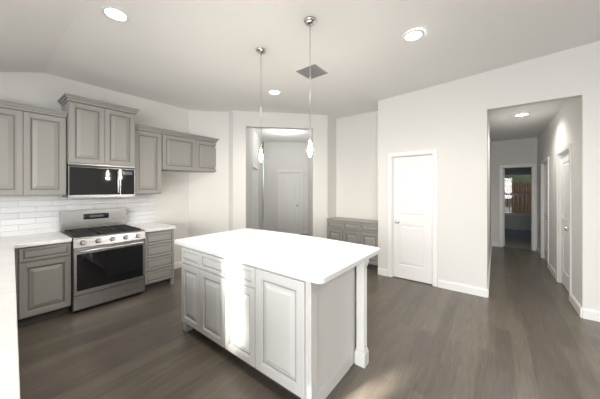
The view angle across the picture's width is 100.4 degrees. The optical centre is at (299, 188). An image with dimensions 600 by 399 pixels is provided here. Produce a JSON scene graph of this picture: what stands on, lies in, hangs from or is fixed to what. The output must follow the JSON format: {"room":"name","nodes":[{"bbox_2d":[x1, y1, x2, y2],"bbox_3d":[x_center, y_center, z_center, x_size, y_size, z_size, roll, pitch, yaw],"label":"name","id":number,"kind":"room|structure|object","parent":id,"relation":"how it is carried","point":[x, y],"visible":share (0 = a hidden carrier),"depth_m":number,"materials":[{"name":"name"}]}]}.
{"room":"kitchen","nodes":[
{"label":"kitchen","id":0,"kind":"room"},
{"bbox_2d":[0,222,175,398],"bbox_3d":[-1.847,0.604,2.272,3.768,0.040,2.497,0,0,38],"label":"countertop","id":1,"kind":"structure","parent":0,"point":[9,374],"depth_m":1.35,"materials":[{"name":"stone"}]},
{"bbox_2d":[0,72,188,262],"bbox_3d":[-4.258,-0.025,2.362,0.120,3.050,7.680,0,0,38],"label":"wall","id":2,"kind":"structure","parent":0,"point":[45,90],"depth_m":4.28,"materials":[{"name":"white paint"}]},
{"bbox_2d":[0,99,67,195],"bbox_3d":[-3.391,-0.460,3.047,0.395,1.080,0.767,0,0,38],"label":"upper cabinet","id":3,"kind":"object","parent":2,"relation":"attached to","point":[33,150],"visible":1,"depth_m":3.02,"materials":[{"name":"grey wood"}]},
{"bbox_2d":[0,194,154,236],"bbox_3d":[-3.337,0.340,3.436,0.008,0.520,2.497,0,0,38],"label":"tile backsplash","id":4,"kind":"structure","parent":2,"relation":"attached to","point":[22,215],"depth_m":3.38,"materials":[{"name":"white tile"}]},
{"bbox_2d":[58,93,139,166],"bbox_3d":[-2.892,-0.776,3.630,0.465,0.877,0.848,0,0,38],"label":"upper cabinet","id":5,"kind":"object","parent":2,"relation":"attached to","point":[100,132],"visible":1,"depth_m":3.47,"materials":[{"name":"grey wood"}]},
{"bbox_2d":[62,163,134,197],"bbox_3d":[-2.893,-0.110,3.631,0.457,0.450,0.752,0,0,38],"label":"microwave","id":6,"kind":"object","parent":5,"relation":"attached to","point":[86,180],"visible":0.96,"depth_m":3.48,"materials":[{"name":"silver metal"}]},
{"bbox_2d":[135,124,162,193],"bbox_3d":[-2.557,-0.460,4.115,0.395,1.080,0.412,0,0,38],"label":"upper cabinet","id":7,"kind":"object","parent":2,"relation":"attached to","point":[147,159],"visible":0.83,"depth_m":4.01,"materials":[{"name":"grey wood"}]},
{"bbox_2d":[161,129,218,171],"bbox_3d":[-2.060,-0.665,4.751,0.395,0.670,1.196,0,0,38],"label":"upper cabinet","id":8,"kind":"object","parent":2,"relation":"attached to","point":[183,152],"visible":0.73,"depth_m":4.53,"materials":[{"name":"grey wood"}]},
{"bbox_2d":[174,230,599,321],"bbox_3d":[0.425,1.442,2.015,10.212,0.115,12.900,0,0,38],"label":"baseboard","id":9,"kind":"structure","parent":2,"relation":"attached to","point":[590,314],"depth_m":3.62,"materials":[{"name":"white wood"}]},
{"bbox_2d":[229,111,232,230],"bbox_3d":[-1.597,-0.025,5.232,0.780,3.050,0.120,0,0,38],"label":"wall","id":10,"kind":"structure","parent":0,"point":[230,170],"depth_m":4.98,"materials":[{"name":"white paint"}]},
{"bbox_2d":[189,110,280,236],"bbox_3d":[-1.950,-0.025,5.702,2.045,3.050,2.179,0,0,38],"label":"wall","id":11,"kind":"structure","parent":0,"point":[208,202],"depth_m":5.00,"materials":[{"name":"white paint"}]},
{"bbox_2d":[252,164,257,228],"bbox_3d":[-1.246,0.443,6.592,0.772,2.115,0.890,0,0,38],"label":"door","id":12,"kind":"structure","parent":11,"relation":"attached to","point":[254,197],"depth_m":7.03,"materials":[{"name":"white wood"}]},
{"bbox_2d":[246,128,262,229],"bbox_3d":[-1.249,-0.025,6.689,0.120,3.050,3.195,0,0,-1],"label":"wall","id":13,"kind":"structure","parent":0,"point":[254,142],"depth_m":6.19,"materials":[{"name":"white paint"}]},
{"bbox_2d":[233,111,326,238],"bbox_3d":[-0.385,-0.025,5.150,1.924,3.050,0.120,0,0,-9],"label":"wall","id":14,"kind":"structure","parent":0,"point":[316,124],"depth_m":5.12,"materials":[{"name":"white paint"}]},
{"bbox_2d":[281,141,311,235],"bbox_3d":[0.234,-0.025,7.333,2.760,3.050,1.920,0,0,38],"label":"wall","id":15,"kind":"structure","parent":0,"point":[294,156],"depth_m":8.33,"materials":[{"name":"white paint"}]},
{"bbox_2d":[280,173,298,233],"bbox_3d":[-0.335,0.477,8.350,0.483,2.022,0.504,0,0,38],"label":"door","id":16,"kind":"object","parent":15,"relation":"attached to","point":[289,202],"visible":0.96,"depth_m":8.33,"materials":[{"name":"white"}]},
{"bbox_2d":[278,170,301,233],"bbox_3d":[-0.346,0.443,8.362,0.665,2.115,0.692,0,0,38],"label":"door frame","id":17,"kind":"structure","parent":15,"relation":"attached to","point":[279,171],"depth_m":8.34,"materials":[{"name":"white wood"}]},
{"bbox_2d":[0,0,599,142],"bbox_3d":[1.367,-1.516,3.374,16.000,1.132,19.000,0,0,38],"label":"ceiling","id":18,"kind":"structure","parent":0,"point":[200,55],"depth_m":2.74,"materials":[{"name":"white paint"}]},
{"bbox_2d":[101,5,129,22],"bbox_3d":[-1.633,-1.545,2.215,0.210,0.010,0.210,0,0,38],"label":"recessed light","id":19,"kind":"object","parent":18,"relation":"in","point":[115,13],"visible":1,"depth_m":2.21,"materials":[{"name":"white glass"}]},
{"bbox_2d":[256,47,265,162],"bbox_3d":[-0.435,-0.920,2.789,0.116,1.259,0.116,0,0,38],"label":"pendant light","id":20,"kind":"object","parent":18,"relation":"hanging from","point":[260,50],"visible":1,"depth_m":2.77,"materials":[{"name":"silver metal"}]},
{"bbox_2d":[268,89,280,94],"bbox_3d":[-0.405,-1.545,3.997,0.210,0.010,0.210,0,0,38],"label":"recessed light","id":21,"kind":"object","parent":18,"relation":"in","point":[275,92],"visible":1,"depth_m":4.00,"materials":[{"name":"white"}]},
{"bbox_2d":[304,17,315,157],"bbox_3d":[0.093,-0.926,2.320,0.116,1.270,0.116,0,0,38],"label":"pendant light","id":22,"kind":"object","parent":18,"relation":"hanging from","point":[309,21],"visible":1,"depth_m":2.31,"materials":[{"name":"silver metal"}]},
{"bbox_2d":[296,64,327,79],"bbox_3d":[0.159,-1.543,3.312,0.300,0.014,0.300,0,0,38],"label":"ceiling vent","id":23,"kind":"object","parent":18,"relation":"in","point":[312,71],"visible":0.96,"depth_m":3.30,"materials":[{"name":"grey metal"}]},
{"bbox_2d":[402,29,424,41],"bbox_3d":[1.177,-1.588,2.595,0.210,0.010,0.210,0,0,38],"label":"recessed light","id":24,"kind":"object","parent":18,"relation":"in","point":[413,35],"visible":0.98,"depth_m":2.59,"materials":[{"name":"white"}]},
{"bbox_2d":[18,233,599,398],"bbox_3d":[-0.043,1.525,1.569,16.000,0.050,14.420,0,0,38],"label":"floor","id":25,"kind":"structure","parent":0,"point":[524,330],"depth_m":2.34,"materials":[{"name":"brown wood"}]},
{"bbox_2d":[14,242,70,326],"bbox_3d":[-3.168,1.062,3.035,0.762,0.876,0.462,0,0,38],"label":"base cabinet","id":26,"kind":"object","parent":25,"relation":"on","point":[43,281],"visible":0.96,"depth_m":2.80,"materials":[{"name":"grey wood"}]},
{"bbox_2d":[60,208,144,311],"bbox_3d":[-2.737,0.905,3.490,0.878,1.190,0.768,0,0,38],"label":"range","id":27,"kind":"object","parent":25,"relation":"on","point":[107,255],"visible":0.96,"depth_m":3.30,"materials":[{"name":"silver metal"}]},
{"bbox_2d":[144,229,173,290],"bbox_3d":[-2.410,1.062,4.007,0.760,0.876,0.432,0,0,38],"label":"drawers","id":28,"kind":"object","parent":25,"relation":"on","point":[159,258],"visible":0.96,"depth_m":3.78,"materials":[{"name":"grey wood"}]},
{"bbox_2d":[182,246,201,333],"bbox_3d":[-0.885,1.050,2.778,0.425,0.900,0.672,0,0,38],"label":"base cabinet","id":29,"kind":"object","parent":25,"relation":"on","point":[191,258],"depth_m":2.51,"materials":[{"name":"grey wood"}]},
{"bbox_2d":[354,267,354,361],"bbox_3d":[-0.185,1.050,2.671,1.660,0.900,0.018,0,0,38],"label":"kitchen island","id":30,"kind":"object","parent":29,"relation":"attached to","point":[354,314],"visible":0.14,"depth_m":2.16,"materials":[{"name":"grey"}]},
{"bbox_2d":[202,252,225,349],"bbox_3d":[-0.609,1.050,2.562,0.515,0.900,0.672,0,0,38],"label":"base cabinet","id":31,"kind":"object","parent":25,"relation":"on","point":[213,266],"depth_m":2.28,"materials":[{"name":"grey wood"}]},
{"bbox_2d":[226,259,261,373],"bbox_3d":[-0.294,1.050,2.316,0.525,0.900,0.672,0,0,38],"label":"base cabinet","id":32,"kind":"object","parent":25,"relation":"on","point":[243,281],"depth_m":2.02,"materials":[{"name":"grey wood"}]},
{"bbox_2d":[262,268,353,398],"bbox_3d":[0.038,1.050,2.057,0.577,0.900,0.672,0,0,38],"label":"base cabinet","id":33,"kind":"object","parent":25,"relation":"on","point":[294,336],"depth_m":1.77,"materials":[{"name":"grey wood"}]},
{"bbox_2d":[174,228,380,283],"bbox_3d":[-0.291,0.580,2.591,1.950,0.040,1.115,0,0,38],"label":"countertop","id":34,"kind":"structure","parent":33,"relation":"on","point":[316,260],"depth_m":2.24,"materials":[{"name":"stone"}]},
{"bbox_2d":[326,217,377,269],"bbox_3d":[1.121,1.058,5.008,1.132,0.885,0.418,0,0,38],"label":"base cabinet","id":35,"kind":"object","parent":25,"relation":"on","point":[358,231],"visible":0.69,"depth_m":4.80,"materials":[{"name":"grey wood"}]},
{"bbox_2d":[355,259,368,367],"bbox_3d":[0.530,1.050,2.149,0.092,0.900,0.092,0,0,38],"label":"island post","id":36,"kind":"object","parent":25,"relation":"on","point":[362,355],"visible":0.9,"depth_m":2.12,"materials":[{"name":"white paint"}]},
{"bbox_2d":[327,115,335,217],"bbox_3d":[0.642,-0.025,5.418,0.120,3.050,0.370,0,0,38],"label":"wall","id":37,"kind":"structure","parent":0,"point":[331,167],"depth_m":5.36,"materials":[{"name":"white paint"}]},
{"bbox_2d":[336,111,377,219],"bbox_3d":[1.289,-0.025,5.224,1.380,3.050,0.120,0,0,38],"label":"wall","id":38,"kind":"structure","parent":0,"point":[357,166],"depth_m":5.22,"materials":[{"name":"white paint"}]},
{"bbox_2d":[378,41,599,310],"bbox_3d":[3.709,-0.275,2.660,5.830,3.550,0.120,0,0,38],"label":"wall","id":39,"kind":"structure","parent":0,"point":[448,120],"depth_m":3.55,"materials":[{"name":"white paint"}]},
{"bbox_2d":[393,155,431,283],"bbox_3d":[1.836,0.477,4.095,0.594,2.022,0.175,0,0,38],"label":"pantry door","id":40,"kind":"structure","parent":39,"relation":"in","point":[412,217],"depth_m":4.08,"materials":[{"name":"white wood"}]},
{"bbox_2d":[388,149,437,286],"bbox_3d":[1.850,0.443,4.113,0.756,2.115,0.156,0,0,38],"label":"door frame","id":41,"kind":"structure","parent":39,"relation":"attached to","point":[433,153],"depth_m":3.88,"materials":[{"name":"white wood"}]},
{"bbox_2d":[487,112,490,283],"bbox_3d":[3.804,-0.025,5.112,0.120,3.050,3.860,0,0,38],"label":"wall","id":42,"kind":"structure","parent":0,"point":[488,192],"depth_m":4.19,"materials":[{"name":"white paint"}]},
{"bbox_2d":[491,137,536,245],"bbox_3d":[5.427,-0.025,6.369,1.130,3.050,0.120,0,0,38],"label":"wall","id":43,"kind":"structure","parent":0,"point":[514,152],"depth_m":6.44,"materials":[{"name":"white paint"}]},
{"bbox_2d":[503,169,504,245],"bbox_3d":[5.476,0.477,6.801,0.174,2.022,0.548,0,0,38],"label":"door","id":44,"kind":"structure","parent":43,"relation":"in","point":[503,207],"depth_m":6.55,"materials":[{"name":"white wood"}]},
{"bbox_2d":[499,164,535,250],"bbox_3d":[5.486,0.443,6.323,0.690,2.115,0.156,0,0,38],"label":"door frame","id":45,"kind":"structure","parent":43,"relation":"attached to","point":[533,195],"depth_m":6.12,"materials":[{"name":"white wood"}]},
{"bbox_2d":[503,167,530,230],"bbox_3d":[7.942,0.150,9.353,7.000,2.700,0.120,0,0,38],"label":"wall","id":46,"kind":"structure","parent":0,"point":[512,221],"depth_m":9.20,"materials":[{"name":"white paint"}]},
{"bbox_2d":[505,173,530,215],"bbox_3d":[8.012,0.210,9.280,1.560,1.540,0.150,0,0,38],"label":"bedroom window","id":47,"kind":"structure","parent":46,"relation":"in","point":[520,214],"depth_m":9.25,"materials":[{"name":"white"}]},
{"bbox_2d":[504,229,530,248],"bbox_3d":[6.742,1.525,7.817,7.000,0.050,3.780,0,0,38],"label":"floor","id":48,"kind":"structure","parent":0,"point":[514,238],"depth_m":7.58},
{"bbox_2d":[488,99,567,141],"bbox_3d":[4.202,-1.300,4.801,0.890,0.100,3.860,0,0,38],"label":"ceiling","id":49,"kind":"structure","parent":0,"point":[505,124],"depth_m":4.56,"materials":[{"name":"white paint"}]},
{"bbox_2d":[514,113,529,116],"bbox_3d":[3.724,-1.245,4.197,0.210,0.010,0.210,0,0,38],"label":"recessed light","id":50,"kind":"object","parent":49,"relation":"in","point":[520,114],"visible":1,"depth_m":4.18,"materials":[{"name":"white"}]},
{"bbox_2d":[537,98,579,303],"bbox_3d":[4.599,-0.025,4.490,0.120,3.050,3.860,0,0,38],"label":"wall","id":51,"kind":"structure","parent":0,"point":[560,130],"depth_m":3.83,"materials":[{"name":"white paint"}]},
{"bbox_2d":[541,156,548,267],"bbox_3d":[5.043,0.443,5.057,0.156,2.115,0.950,0,0,38],"label":"door frame","id":52,"kind":"structure","parent":51,"relation":"attached to","point":[546,160],"depth_m":5.40,"materials":[{"name":"white wood"}]},
{"bbox_2d":[544,163,546,260],"bbox_3d":[5.033,0.477,5.065,0.175,2.022,0.788,0,0,38],"label":"hall door","id":53,"kind":"structure","parent":51,"relation":"in","point":[545,211],"depth_m":5.27,"materials":[{"name":"white wood"}]},
{"bbox_2d":[556,143,571,300],"bbox_3d":[3.948,0.443,3.655,0.156,2.115,0.950,0,0,38],"label":"door frame","id":54,"kind":"structure","parent":51,"relation":"attached to","point":[569,146],"depth_m":3.90,"materials":[{"name":"white wood"}]},
{"bbox_2d":[561,152,568,291],"bbox_3d":[3.937,0.477,3.663,0.175,2.022,0.788,0,0,38],"label":"hall door","id":55,"kind":"structure","parent":51,"relation":"in","point":[565,220],"depth_m":3.77,"materials":[{"name":"white wood"}]},
{"label":"outside","id":56,"kind":"structure","parent":0,"visible":0},
{"bbox_3d":[0.000,1.725,0.000,60.000,0.050,80.000,0,0,38],"label":"ground","id":57,"kind":"structure","parent":56,"visible":0},
{"bbox_2d":[505,183,530,213],"bbox_3d":[8.078,0.705,12.775,9.000,1.990,0.080,0,0,38],"label":"fence","id":58,"kind":"object","parent":57,"relation":"on","point":[513,207],"depth_m":11.31,"materials":[{"name":"brown wood"}]},
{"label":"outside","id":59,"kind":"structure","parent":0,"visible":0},
{"bbox_2d":[505,175,530,183],"bbox_3d":[12.720,-2.000,14.173,11.780,5.000,4.800,0,0,38],"label":"trees","id":60,"kind":"object","parent":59,"point":[526,179],"depth_m":13.17,"materials":[{"name":"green plant"}]}
]}

